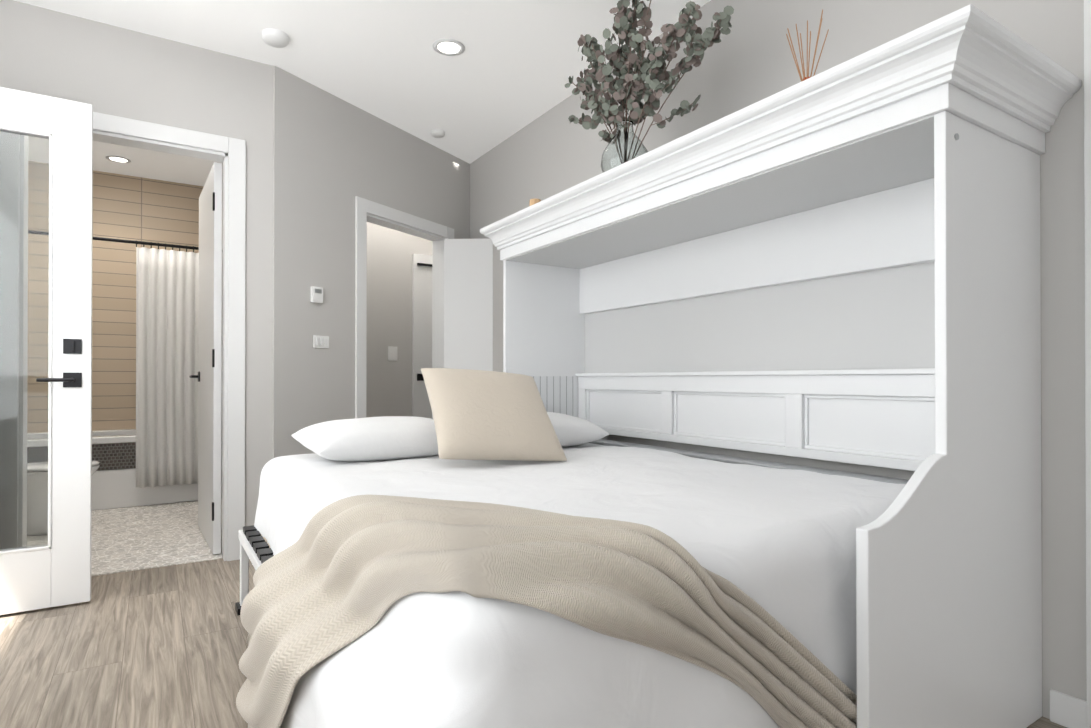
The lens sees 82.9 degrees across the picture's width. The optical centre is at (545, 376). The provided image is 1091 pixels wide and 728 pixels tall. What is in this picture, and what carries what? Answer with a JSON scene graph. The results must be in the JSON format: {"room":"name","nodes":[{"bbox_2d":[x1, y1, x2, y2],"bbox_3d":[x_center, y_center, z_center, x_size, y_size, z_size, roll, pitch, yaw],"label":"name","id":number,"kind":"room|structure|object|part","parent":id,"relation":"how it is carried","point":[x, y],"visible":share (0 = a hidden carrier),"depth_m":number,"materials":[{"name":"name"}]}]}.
{"room":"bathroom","nodes":[
{"label":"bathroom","id":0,"kind":"room"},
{"bbox_2d":[0,0,272,525],"bbox_3d":[-2.277,-0.377,3.077,1.730,2.750,0.120,0,0,-32],"label":"wall","id":1,"kind":"structure","parent":0,"point":[104,68],"depth_m":3.26,"materials":[{"name":"grey paint"}]},
{"bbox_2d":[93,112,245,560],"bbox_3d":[-2.084,-0.149,3.188,0.955,2.295,0.138,0,0,-32],"label":"door frame","id":2,"kind":"structure","parent":1,"relation":"attached to","point":[236,338],"depth_m":3.35,"materials":[{"name":"white wood"}]},
{"bbox_3d":[-2.125,-1.204,3.177,0.870,0.015,0.120,0,0,-32],"label":"bathroom door top jamb","id":3,"kind":"part","parent":2,"relation":"part of","materials":[{"name":"white wood"}]},
{"bbox_3d":[-2.088,-1.254,3.119,0.870,0.085,0.018,0,0,-32],"label":"top bathroom door trim","id":4,"kind":"part","parent":2,"relation":"part of","materials":[{"name":"white wood"}]},
{"bbox_2d":[189,162,221,553],"bbox_3d":[-2.081,-0.100,3.764,0.124,2.178,0.835,0,0,-32],"label":"bathroom door","id":5,"kind":"structure","parent":1,"relation":"in","point":[209,340],"depth_m":3.55,"materials":[{"name":"white wood"}]},
{"bbox_3d":[-2.083,-0.109,3.734,0.089,1.820,0.786,0,0,-32],"label":"bathroom door hardware","id":6,"kind":"part","parent":5,"relation":"part of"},
{"bbox_2d":[92,170,203,430],"bbox_3d":[-3.725,-0.366,5.356,1.730,2.750,0.120,0,0,-32],"label":"tiled wall","id":7,"kind":"structure","parent":0,"point":[127,207],"depth_m":5.33,"materials":[{"name":"beige tile"}]},
{"bbox_2d":[221,162,222,499],"bbox_3d":[-2.322,-0.369,4.648,0.120,2.750,2.580,0,0,-32],"label":"door frame","id":8,"kind":"structure","parent":0,"point":[222,308],"depth_m":5.00,"materials":[{"name":"grey paint"}]},
{"bbox_2d":[93,237,198,487],"bbox_3d":[-3.290,-0.092,4.557,1.608,1.874,0.066,0,0,-32],"label":"shower curtain","id":9,"kind":"object","parent":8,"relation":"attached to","point":[167,295],"visible":0.71,"depth_m":4.78,"materials":[{"name":"white fabric"},{"name":"black metal"}]},
{"bbox_2d":[14,0,710,185],"bbox_3d":[-0.658,-1.807,2.027,3.570,0.100,9.300,0,0,-32],"label":"ceiling","id":10,"kind":"structure","parent":0,"point":[509,70],"depth_m":3.31,"materials":[{"name":"white paint"}]},
{"bbox_2d":[105,155,130,162],"bbox_3d":[-3.422,-1.737,4.951,0.170,0.009,0.170,0,0,-32],"label":"recessed light","id":11,"kind":"object","parent":10,"relation":"in","point":[119,159],"visible":0.98,"depth_m":4.95,"materials":[{"name":"white"}]},
{"bbox_2d":[262,28,288,47],"bbox_3d":[-1.387,-1.734,3.175,0.130,0.035,0.130,0,0,-32],"label":"smoke detector","id":12,"kind":"object","parent":10,"relation":"attached to","point":[276,38],"visible":1,"depth_m":3.15,"materials":[{"name":"white plastic"}]},
{"bbox_2d":[431,129,444,137],"bbox_3d":[-0.768,-1.730,4.410,0.100,0.030,0.100,0,0,-32],"label":"sensor","id":13,"kind":"object","parent":10,"relation":"attached to","point":[437,133],"visible":1,"depth_m":4.38,"materials":[{"name":"white plastic"}]},
{"bbox_2d":[433,39,464,55],"bbox_3d":[-0.513,-1.745,3.280,0.170,0.009,0.170,0,0,-32],"label":"recessed light","id":14,"kind":"object","parent":10,"relation":"in","point":[458,43],"depth_m":3.28,"materials":[{"name":"white plastic"}]},
{"bbox_3d":[-0.513,-1.746,3.280,0.116,0.003,0.116,0,0,-32],"label":"room recessed ceiling light lens","id":15,"kind":"part","parent":14,"relation":"part of","materials":[{"name":"white plastic"}]},
{"bbox_2d":[273,65,469,457],"bbox_3d":[-1.105,-0.371,4.334,0.120,2.750,1.912,0,0,30],"label":"wall","id":16,"kind":"structure","parent":0,"point":[318,160],"depth_m":3.79,"materials":[{"name":"grey paint"}]},
{"bbox_2d":[311,286,322,303],"bbox_3d":[-1.374,-0.489,3.715,0.024,0.095,0.075,0,0,30],"label":"thermostat","id":17,"kind":"object","parent":16,"relation":"attached to","point":[316,294],"visible":1,"depth_m":3.70,"materials":[{"name":"white plastic"}]},
{"bbox_2d":[313,335,328,347],"bbox_3d":[-1.360,-0.209,3.752,0.010,0.075,0.115,0,0,30],"label":"light switch","id":18,"kind":"object","parent":16,"relation":"attached to","point":[320,341],"visible":1,"depth_m":3.74,"materials":[{"name":"white plastic"}]},
{"bbox_2d":[355,196,453,418],"bbox_3d":[-1.026,-0.078,4.453,0.138,2.165,1.010,0,0,30],"label":"door frame","id":19,"kind":"structure","parent":16,"relation":"attached to","point":[360,290],"depth_m":4.21,"materials":[{"name":"white wood"}]},
{"bbox_3d":[-1.034,-1.068,4.462,0.120,0.015,0.840,0,0,30],"label":"hall door top jamb","id":20,"kind":"part","parent":19,"relation":"part of","materials":[{"name":"white wood"}]},
{"bbox_3d":[-0.974,-1.118,4.428,0.018,0.085,0.840,0,0,30],"label":"hall door top trim","id":21,"kind":"part","parent":19,"relation":"part of","materials":[{"name":"white wood"}]},
{"bbox_2d":[444,239,492,370],"bbox_3d":[-0.379,-0.030,4.743,0.800,2.048,0.040,0,0,2],"label":"hall door","id":22,"kind":"structure","parent":16,"relation":"in","point":[468,303],"depth_m":4.73,"materials":[{"name":"white wood"}]},
{"bbox_2d":[366,222,431,417],"bbox_3d":[-1.591,-0.367,5.101,1.600,2.750,0.100,0,0,-32],"label":"wall","id":23,"kind":"structure","parent":0,"point":[390,252],"depth_m":5.22,"materials":[{"name":"grey paint"}]},
{"bbox_2d":[388,346,396,360],"bbox_3d":[-1.292,-0.192,5.227,0.080,0.120,0.006,0,0,-32],"label":"switch plate","id":24,"kind":"object","parent":23,"relation":"attached to","point":[392,353],"visible":1,"depth_m":5.22,"materials":[{"name":"white plastic"}]},
{"bbox_2d":[412,254,431,418],"bbox_3d":[-1.011,-0.027,5.382,0.302,2.048,0.036,0,0,-32],"label":"closet door","id":25,"kind":"structure","parent":23,"relation":"in","point":[421,318],"depth_m":5.32,"materials":[{"name":"white wood"}]},
{"bbox_2d":[417,263,431,380],"bbox_3d":[-1.006,-0.466,5.356,0.220,1.010,0.018,0,0,-32],"label":"hardware piece","id":26,"kind":"object","parent":23,"relation":"attached to","point":[420,377],"visible":0.71,"depth_m":5.31,"materials":[{"name":"black metal"}]},
{"bbox_2d":[0,500,1066,727],"bbox_3d":[-0.658,1.040,2.014,3.570,0.106,9.300,0,0,-32],"label":"floor","id":27,"kind":"structure","parent":0,"point":[163,647],"depth_m":2.33,"materials":[{"name":"brown wood"}]},
{"bbox_2d":[92,460,99,474],"bbox_3d":[-3.311,0.597,3.884,0.831,0.799,0.400,0,0,-32],"label":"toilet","id":28,"kind":"object","parent":27,"relation":"on","point":[95,466],"visible":0.06,"depth_m":4.05,"materials":[{"name":"white ceramic"}]},
{"bbox_3d":[-3.183,0.573,3.966,0.526,0.022,0.390,0,0,-32],"label":"lid","id":29,"kind":"part","parent":28,"relation":"part of","materials":[{"name":"white ceramic"}]},
{"bbox_3d":[-3.183,0.792,3.965,0.526,0.409,0.390,0,0,-32],"label":"bowl","id":30,"kind":"part","parent":28,"relation":"part of","materials":[{"name":"white ceramic"}]},
{"bbox_2d":[92,429,197,509],"bbox_3d":[-3.534,0.729,4.935,1.603,0.544,0.783,0,0,-32],"label":"bathtub","id":31,"kind":"object","parent":27,"relation":"on","point":[114,474],"visible":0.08,"depth_m":4.70,"materials":[{"name":"white ceramic"}]},
{"bbox_3d":[-3.336,0.606,4.624,1.603,0.200,0.024,0,0,-32],"label":"mosaic panel","id":32,"kind":"part","parent":31,"relation":"part of","materials":[{"name":"black tile"}]},
{"bbox_2d":[235,4,1080,727],"bbox_3d":[-0.001,0.084,2.223,1.997,1.820,2.450,0,0,-32],"label":"bed","id":33,"kind":"object","parent":27,"relation":"on","point":[839,262],"visible":1,"depth_m":1.66,"materials":[{"name":"white wood"}]},
{"bbox_2d":[291,416,438,461],"bbox_3d":[-0.687,0.261,2.650,0.700,0.162,0.460,0,4,-35],"label":"pillow","id":34,"kind":"object","parent":33,"relation":"on","point":[386,438],"depth_m":2.47,"materials":[{"name":"white fabric"}]},
{"bbox_2d":[421,368,566,460],"bbox_3d":[-0.221,0.148,2.551,0.550,0.142,0.550,5,38,-24],"label":"throw pillow","id":35,"kind":"object","parent":33,"relation":"on","point":[478,414],"depth_m":2.45,"materials":[{"name":"beige fabric"}]},
{"bbox_2d":[529,198,540,205],"bbox_3d":[-0.053,-0.864,3.177,0.060,0.084,0.060,0,0,-32],"label":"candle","id":36,"kind":"object","parent":33,"relation":"on","point":[533,201],"visible":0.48,"depth_m":3.15,"materials":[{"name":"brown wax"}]},
{"bbox_3d":[-0.135,0.180,3.459,0.898,1.640,0.028,0,0,-32],"label":"panel","id":37,"kind":"part","parent":33,"relation":"part of","materials":[{"name":"white wood"}]},
{"bbox_2d":[236,495,856,727],"bbox_3d":[-0.175,0.624,1.810,1.266,0.674,1.721,0,0,-32],"label":"throw blanket","id":38,"kind":"object","parent":33,"relation":"on","point":[361,611],"depth_m":1.17,"materials":[{"name":"beige fabric"}]},
{"bbox_2d":[547,412,608,446],"bbox_3d":[-0.081,0.263,3.058,0.700,0.161,0.460,0,4,-30],"label":"pillow","id":39,"kind":"object","parent":33,"relation":"on","point":[571,431],"depth_m":2.98,"materials":[{"name":"white fabric"}]},
{"bbox_2d":[254,443,905,727],"bbox_3d":[-0.042,0.643,2.096,1.746,0.628,2.247,0,0,-32],"label":"duvet","id":40,"kind":"object","parent":33,"relation":"on","point":[776,598],"depth_m":1.26,"materials":[{"name":"white fabric"}]},
{"bbox_2d":[565,0,733,171],"bbox_3d":[0.357,-1.243,2.586,0.331,0.835,1.010,0,0,-32],"label":"vase","id":41,"kind":"object","parent":33,"relation":"on","point":[628,89],"visible":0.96,"depth_m":2.54,"materials":[{"name":"clear glass"}]},
{"bbox_3d":[0.342,-0.955,2.659,0.210,0.261,0.210,0,0,-32],"label":"glass","id":42,"kind":"part","parent":41,"relation":"part of","materials":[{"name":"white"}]},
{"bbox_3d":[0.567,-0.764,2.587,0.653,0.120,2.450,0,0,-32],"label":"crown","id":43,"kind":"part","parent":33,"relation":"part of","materials":[{"name":"white wood"}]},
{"bbox_2d":[786,9,828,81],"bbox_3d":[0.802,-0.954,1.886,0.119,0.251,0.131,0,0,-32],"label":"reed diffuser","id":44,"kind":"object","parent":33,"relation":"on","point":[803,68],"visible":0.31,"depth_m":1.88,"materials":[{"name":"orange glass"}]},
{"bbox_3d":[1.062,0.171,1.575,0.898,1.640,0.028,0,0,-32],"label":"panel","id":45,"kind":"part","parent":33,"relation":"part of","materials":[{"name":"white wood"}]},
{"bbox_2d":[470,0,1086,718],"bbox_3d":[0.798,-0.378,2.946,0.120,2.750,9.300,0,0,-32],"label":"wall","id":46,"kind":"structure","parent":0,"point":[746,60],"depth_m":2.13,"materials":[{"name":"grey paint"}]},
{"bbox_2d":[1050,689,1086,727],"bbox_3d":[1.477,0.947,1.745,0.014,0.090,0.085,0,0,-32],"label":"baseboard","id":47,"kind":"structure","parent":46,"relation":"attached to","point":[1067,711],"depth_m":1.74,"materials":[{"name":"white wood"}]},
{"bbox_2d":[1084,0,1090,727],"bbox_3d":[1.524,-0.159,1.670,0.020,2.300,0.100,0,0,-32],"label":"trim","id":48,"kind":"structure","parent":46,"relation":"attached to","point":[1087,107],"depth_m":1.70,"materials":[{"name":"white"}]},
{"bbox_3d":[-2.790,-0.106,2.157,0.120,2.200,0.020,0,0,-32],"label":"door frame","id":49,"kind":"structure","parent":0,"visible":0},
{"bbox_2d":[0,87,92,614],"bbox_3d":[-2.362,-0.106,2.466,0.887,2.178,0.107,0,0,-32],"label":"door","id":50,"kind":"structure","parent":49,"relation":"attached to","point":[46,190],"depth_m":2.63,"materials":[{"name":"white wood"}]},
{"bbox_3d":[-2.371,-0.151,2.492,0.615,1.778,0.008,0,0,-32],"label":"glass","id":51,"kind":"part","parent":50,"relation":"part of","materials":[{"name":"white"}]},
{"bbox_3d":[-2.366,-0.105,2.441,0.854,1.800,0.070,0,0,-32],"label":"entry glass door hardware","id":52,"kind":"part","parent":50,"relation":"part of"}
]}

